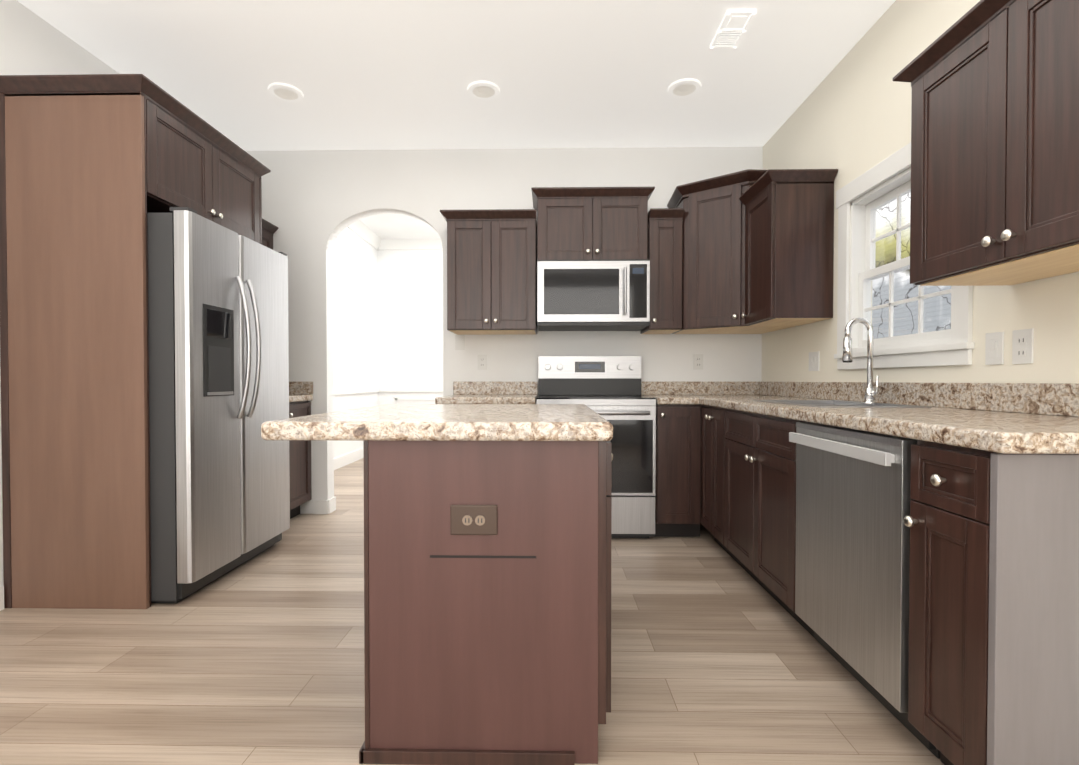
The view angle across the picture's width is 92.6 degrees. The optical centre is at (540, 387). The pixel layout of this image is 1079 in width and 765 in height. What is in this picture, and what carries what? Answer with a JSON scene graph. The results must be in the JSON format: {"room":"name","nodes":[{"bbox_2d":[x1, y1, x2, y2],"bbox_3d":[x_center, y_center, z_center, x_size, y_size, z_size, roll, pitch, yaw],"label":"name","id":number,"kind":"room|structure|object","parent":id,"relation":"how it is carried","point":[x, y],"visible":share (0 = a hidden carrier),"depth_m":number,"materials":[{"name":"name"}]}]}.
{"room":"kitchen","nodes":[
{"label":"kitchen","id":0,"kind":"room"},
{"bbox_2d":[0,0,119,585],"bbox_3d":[-2.501,-0.380,1.150,0.120,2.780,5.870,0,1,1],"label":"wall","id":1,"kind":"structure","parent":0,"point":[32,43],"depth_m":2.45,"materials":[{"name":"beige paint"}]},
{"bbox_2d":[0,586,3,610],"bbox_3d":[-2.449,0.969,0.348,0.015,0.105,3.930,0,1,1],"label":"baseboard","id":2,"kind":"structure","parent":1,"relation":"attached to","point":[1,587],"depth_m":2.31,"materials":[{"name":"white"}]},
{"bbox_2d":[262,218,277,249],"bbox_3d":[-2.200,-0.809,3.602,0.383,0.821,0.694,0,1,1],"label":"upper cabinet","id":3,"kind":"object","parent":1,"relation":"attached to","point":[269,229],"visible":0.12,"depth_m":3.86,"materials":[{"name":"brown wood"}]},
{"bbox_2d":[334,220,382,469],"bbox_3d":[-2.324,-0.570,5.756,0.100,3.030,3.350,0,1,1],"label":"trim","id":4,"kind":"structure","parent":1,"relation":"attached to","point":[361,229],"depth_m":6.60,"materials":[{"name":"white"}]},
{"bbox_2d":[333,214,442,457],"bbox_3d":[-0.853,-0.600,5.787,3.240,3.090,3.470,0,1,1],"label":"wall","id":5,"kind":"structure","parent":0,"point":[387,318],"depth_m":7.40,"materials":[{"name":"paint"}]},
{"bbox_2d":[383,239,442,403],"bbox_3d":[-0.774,-0.592,7.352,2.900,3.030,0.100,0,1,1],"label":"trim","id":6,"kind":"structure","parent":5,"relation":"attached to","point":[388,244],"depth_m":7.37,"materials":[{"name":"white"}]},
{"bbox_2d":[17,0,894,150],"bbox_3d":[-0.414,-1.799,1.091,4.295,0.060,5.870,0,1,1],"label":"ceiling","id":7,"kind":"structure","parent":0,"point":[379,74],"depth_m":2.87,"materials":[{"name":"paint"}]},
{"bbox_2d":[268,83,303,101],"bbox_3d":[-1.548,-1.791,3.138,0.196,0.011,0.196,0,1,1],"label":"recessed light","id":8,"kind":"object","parent":7,"relation":"in","point":[285,92],"visible":0.98,"depth_m":3.13,"materials":[{"name":"white plastic"}]},
{"bbox_2d":[467,81,499,99],"bbox_3d":[-0.343,-1.791,3.115,0.196,0.011,0.196,0,1,1],"label":"recessed light","id":9,"kind":"object","parent":7,"relation":"in","point":[483,90],"visible":0.94,"depth_m":3.11,"materials":[{"name":"white plastic"}]},
{"bbox_2d":[668,78,700,97],"bbox_3d":[0.862,-1.791,3.093,0.196,0.011,0.196,0,1,1],"label":"recessed light","id":10,"kind":"object","parent":7,"relation":"in","point":[685,88],"visible":0.98,"depth_m":3.09,"materials":[{"name":"white plastic"}]},
{"bbox_2d":[710,10,755,48],"bbox_3d":[0.955,-1.783,2.574,0.136,0.012,0.265,0,1,1],"label":"ceiling vent","id":11,"kind":"object","parent":7,"relation":"in","point":[733,27],"visible":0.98,"depth_m":2.56,"materials":[{"name":"white metal"}]},
{"bbox_2d":[0,458,943,764],"bbox_3d":[-0.381,1.016,2.866,4.295,0.060,9.340,0,1,1],"label":"floor","id":12,"kind":"structure","parent":0,"point":[720,656],"depth_m":1.81,"materials":[{"name":"wood"}]},
{"bbox_2d":[0,74,270,608],"bbox_3d":[-2.063,-0.192,2.778,0.688,2.358,1.031,0,1,1],"label":"surround","id":13,"kind":"object","parent":12,"relation":"on","point":[95,169],"visible":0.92,"depth_m":2.30,"materials":[{"name":"brown wood"}]},
{"bbox_2d":[147,207,289,603],"bbox_3d":[-1.939,0.083,2.782,0.896,1.808,0.896,0,1,1],"label":"refrigerator","id":14,"kind":"object","parent":12,"relation":"on","point":[218,341],"visible":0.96,"depth_m":2.47,"materials":[{"name":"grey metal"}]},
{"bbox_2d":[289,401,311,518],"bbox_3d":[-2.062,0.542,3.619,0.659,0.868,0.698,0,1,1],"label":"base cabinet","id":15,"kind":"object","parent":12,"relation":"on","point":[300,470],"visible":0.23,"depth_m":3.80,"materials":[{"name":"brown wood"}]},
{"bbox_2d":[289,382,312,401],"bbox_3d":[-2.069,0.031,3.612,0.645,0.145,0.698,0,1,1],"label":"countertop","id":16,"kind":"structure","parent":15,"relation":"on","point":[300,391],"depth_m":3.94,"materials":[{"name":"stone"}]},
{"bbox_2d":[261,404,612,764],"bbox_3d":[-0.246,0.541,1.861,0.962,0.918,1.030,0,1,1],"label":"kitchen island","id":17,"kind":"object","parent":12,"relation":"on","point":[487,584],"visible":1,"depth_m":1.38,"materials":[{"name":"brown wood"}]},
{"bbox_2d":[261,404,612,440],"bbox_3d":[-0.264,0.107,1.855,0.926,0.050,1.030,0,1,1],"label":"island countertop","id":18,"kind":"structure","parent":17,"relation":"on","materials":[{"name":"stone"}]},
{"bbox_2d":[451,505,496,534],"bbox_3d":[-0.177,0.352,1.374,0.125,0.080,0.007,0,1,1],"label":"outlet","id":19,"kind":"object","parent":17,"relation":"attached to","point":[465,519],"depth_m":1.37,"materials":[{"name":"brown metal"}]},
{"bbox_2d":[536,356,655,537],"bbox_3d":[0.360,0.374,3.569,0.764,1.205,0.688,0,1,1],"label":"range","id":20,"kind":"object","parent":12,"relation":"on","point":[607,388],"visible":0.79,"depth_m":3.30,"materials":[{"name":"grey metal"}]},
{"bbox_2d":[655,404,703,536],"bbox_3d":[0.898,0.542,3.583,0.301,0.868,0.659,0,1,1],"label":"base cabinet","id":21,"kind":"object","parent":12,"relation":"on","point":[678,475],"visible":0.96,"depth_m":3.29,"materials":[{"name":"brown wood"}]},
{"bbox_2d":[700,405,715,541],"bbox_3d":[1.332,0.550,3.041,0.629,0.868,0.512,0,1,1],"label":"base cabinet","id":22,"kind":"object","parent":12,"relation":"on","point":[708,413],"depth_m":3.13,"materials":[{"name":"brown wood"}]},
{"bbox_2d":[641,318,1078,453],"bbox_3d":[1.182,-0.103,2.484,0.910,0.444,2.827,0,1,1],"label":"countertop","id":23,"kind":"structure","parent":22,"relation":"on","point":[1023,418],"depth_m":1.83,"materials":[{"name":"stone"}]},
{"bbox_2d":[753,400,931,407],"bbox_3d":[1.356,0.094,2.420,0.441,0.045,0.696,0,1,1],"label":"sink","id":24,"kind":"object","parent":23,"relation":"in","point":[808,403],"depth_m":2.41,"materials":[{"name":"silver metal"}]},
{"bbox_2d":[842,318,878,403],"bbox_3d":[1.475,-0.123,2.369,0.155,0.400,0.091,0,1,1],"label":"faucet","id":25,"kind":"object","parent":23,"relation":"on","point":[870,392],"depth_m":2.37,"materials":[{"name":"silver metal"}]},
{"bbox_2d":[716,407,813,636],"bbox_3d":[1.322,0.558,2.466,0.629,0.868,0.887,0,1,1],"label":"base cabinet","id":26,"kind":"object","parent":12,"relation":"on","point":[756,458],"depth_m":2.38,"materials":[{"name":"brown wood"}]},
{"bbox_2d":[789,422,940,758],"bbox_3d":[1.285,0.570,1.702,0.660,0.866,0.626,0,1,1],"label":"dishwasher","id":27,"kind":"object","parent":12,"relation":"on","point":[852,568],"visible":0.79,"depth_m":1.60,"materials":[{"name":"grey metal"}]},
{"bbox_2d":[903,440,1078,764],"bbox_3d":[1.299,0.575,1.244,0.629,0.868,0.273,0,1,1],"label":"base cabinet","id":28,"kind":"object","parent":12,"relation":"on","point":[993,678],"depth_m":1.12,"materials":[{"name":"brown wood"}]},
{"bbox_3d":[-0.342,0.542,3.606,0.625,0.868,0.659,0,1,1],"label":"base cabinet","id":29,"kind":"object","parent":12,"relation":"on","visible":0},
{"bbox_2d":[435,382,537,403],"bbox_3d":[-0.348,0.031,3.607,0.642,0.145,0.642,0,1,1],"label":"countertop","id":30,"kind":"structure","parent":29,"relation":"on","point":[495,392],"depth_m":3.90,"materials":[{"name":"stone"}]},
{"bbox_2d":[246,146,762,513],"bbox_3d":[-0.360,-0.420,3.985,4.295,2.780,0.120,0,1,1],"label":"wall","id":31,"kind":"structure","parent":0,"point":[315,203],"depth_m":3.92,"materials":[{"name":"beige paint"}]},
{"bbox_2d":[289,382,312,394],"bbox_3d":[-2.069,0.009,3.611,0.645,0.100,0.698,0,1,1],"label":"backsplash","id":32,"kind":"structure","parent":31,"relation":"attached to","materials":[{"name":"stone"}]},
{"bbox_2d":[455,335,464,349],"bbox_3d":[-0.613,-0.344,3.925,0.072,0.115,0.012,0,1,1],"label":"light switch","id":33,"kind":"object","parent":31,"relation":"attached to","point":[459,342],"visible":1,"depth_m":3.92,"materials":[{"name":"white plastic"}]},
{"bbox_2d":[478,355,486,369],"bbox_3d":[-0.443,-0.194,3.926,0.072,0.115,0.008,0,1,1],"label":"electrical outlet","id":34,"kind":"object","parent":31,"relation":"attached to","point":[482,362],"visible":1,"depth_m":3.92,"materials":[{"name":"white plastic"}]},
{"bbox_2d":[440,209,536,334],"bbox_3d":[-0.358,-0.810,3.725,0.659,0.821,0.383,0,1,1],"label":"upper cabinet","id":35,"kind":"object","parent":31,"relation":"attached to","point":[491,271],"visible":1,"depth_m":3.58,"materials":[{"name":"brown wood"}]},
{"bbox_2d":[453,382,537,394],"bbox_3d":[-0.343,0.004,3.918,0.642,0.100,0.020,0,1,1],"label":"backsplash","id":36,"kind":"structure","parent":31,"relation":"attached to","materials":[{"name":"stone"}]},
{"bbox_2d":[531,187,654,259],"bbox_3d":[0.361,-1.122,3.707,0.840,0.494,0.383,0,1,1],"label":"upper cabinet","id":37,"kind":"object","parent":31,"relation":"attached to","point":[584,223],"visible":0.88,"depth_m":3.56,"materials":[{"name":"brown wood"}]},
{"bbox_2d":[537,259,649,330],"bbox_3d":[0.362,-0.649,3.682,0.762,0.448,0.446,0,1,1],"label":"microwave","id":38,"kind":"object","parent":37,"relation":"attached to","point":[597,295],"visible":1,"depth_m":3.50,"materials":[{"name":"grey metal"}]},
{"bbox_2d":[640,208,684,333],"bbox_3d":[0.866,-0.810,3.702,0.231,0.821,0.383,0,1,1],"label":"upper cabinet","id":39,"kind":"object","parent":31,"relation":"attached to","point":[665,241],"visible":0.94,"depth_m":3.55,"materials":[{"name":"brown wood"}]},
{"bbox_2d":[693,354,702,369],"bbox_3d":[1.191,-0.193,3.895,0.072,0.115,0.008,0,1,1],"label":"electrical outlet","id":40,"kind":"object","parent":31,"relation":"attached to","point":[697,361],"visible":1,"depth_m":3.89,"materials":[{"name":"white plastic"}]},
{"bbox_2d":[667,169,794,333],"bbox_3d":[1.292,-0.885,3.561,0.730,0.974,0.648,0,1,1],"label":"upper cabinet","id":41,"kind":"object","parent":31,"relation":"attached to","point":[713,263],"visible":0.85,"depth_m":3.43,"materials":[{"name":"brown wood"}]},
{"bbox_2d":[761,0,1078,407],"bbox_3d":[1.673,-0.378,1.072,0.120,2.780,5.870,0,1,1],"label":"wall","id":42,"kind":"structure","parent":0,"point":[849,118],"depth_m":2.45,"materials":[{"name":"paint"}]},
{"bbox_2d":[739,169,837,325],"bbox_3d":[1.457,-0.801,3.081,0.383,0.821,0.442,0,1,1],"label":"upper cabinet","id":43,"kind":"object","parent":42,"relation":"attached to","point":[789,236],"visible":1,"depth_m":2.90,"materials":[{"name":"brown wood"}]},
{"bbox_2d":[809,351,819,370],"bbox_3d":[1.646,-0.157,3.111,0.012,0.115,0.118,0,1,1],"label":"light switch","id":44,"kind":"object","parent":42,"relation":"attached to","point":[814,359],"visible":1,"depth_m":3.10,"materials":[{"name":"white plastic"}]},
{"bbox_2d":[641,382,1078,416],"bbox_3d":[1.182,0.025,2.486,0.910,0.100,2.827,0,1,1],"label":"backsplash","id":45,"kind":"structure","parent":42,"relation":"attached to","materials":[{"name":"stone"}]},
{"bbox_2d":[834,142,974,369],"bbox_3d":[1.673,-0.582,2.384,0.130,0.980,0.920,0,1,1],"label":"window","id":46,"kind":"structure","parent":42,"relation":"in","point":[858,272],"depth_m":2.50,"materials":[{"name":"white wood"}]},
{"bbox_2d":[893,0,1078,285],"bbox_3d":[1.425,-0.717,1.407,0.383,0.741,0.832,0,1,1],"label":"upper cabinet","id":47,"kind":"object","parent":42,"relation":"attached to","point":[995,146],"visible":1,"depth_m":1.45,"materials":[{"name":"brown wood"}]},
{"bbox_2d":[985,332,1003,364],"bbox_3d":[1.622,-0.139,1.847,0.012,0.115,0.072,0,1,1],"label":"light switch","id":48,"kind":"object","parent":42,"relation":"attached to","point":[994,348],"visible":1,"depth_m":1.84,"materials":[{"name":"white plastic"}]},
{"bbox_2d":[1012,328,1033,363],"bbox_3d":[1.622,-0.138,1.736,0.008,0.115,0.072,0,1,1],"label":"electrical outlet","id":49,"kind":"object","parent":42,"relation":"attached to","point":[1022,346],"visible":1,"depth_m":1.73,"materials":[{"name":"white plastic"}]},
{"label":"outside","id":50,"kind":"structure","parent":0,"visible":0},
{"bbox_2d":[872,192,950,338],"bbox_3d":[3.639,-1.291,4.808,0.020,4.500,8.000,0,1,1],"label":"window panes","id":51,"kind":"structure","parent":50,"point":[881,229],"depth_m":5.20,"materials":[{"name":"clear glass"}]}
]}

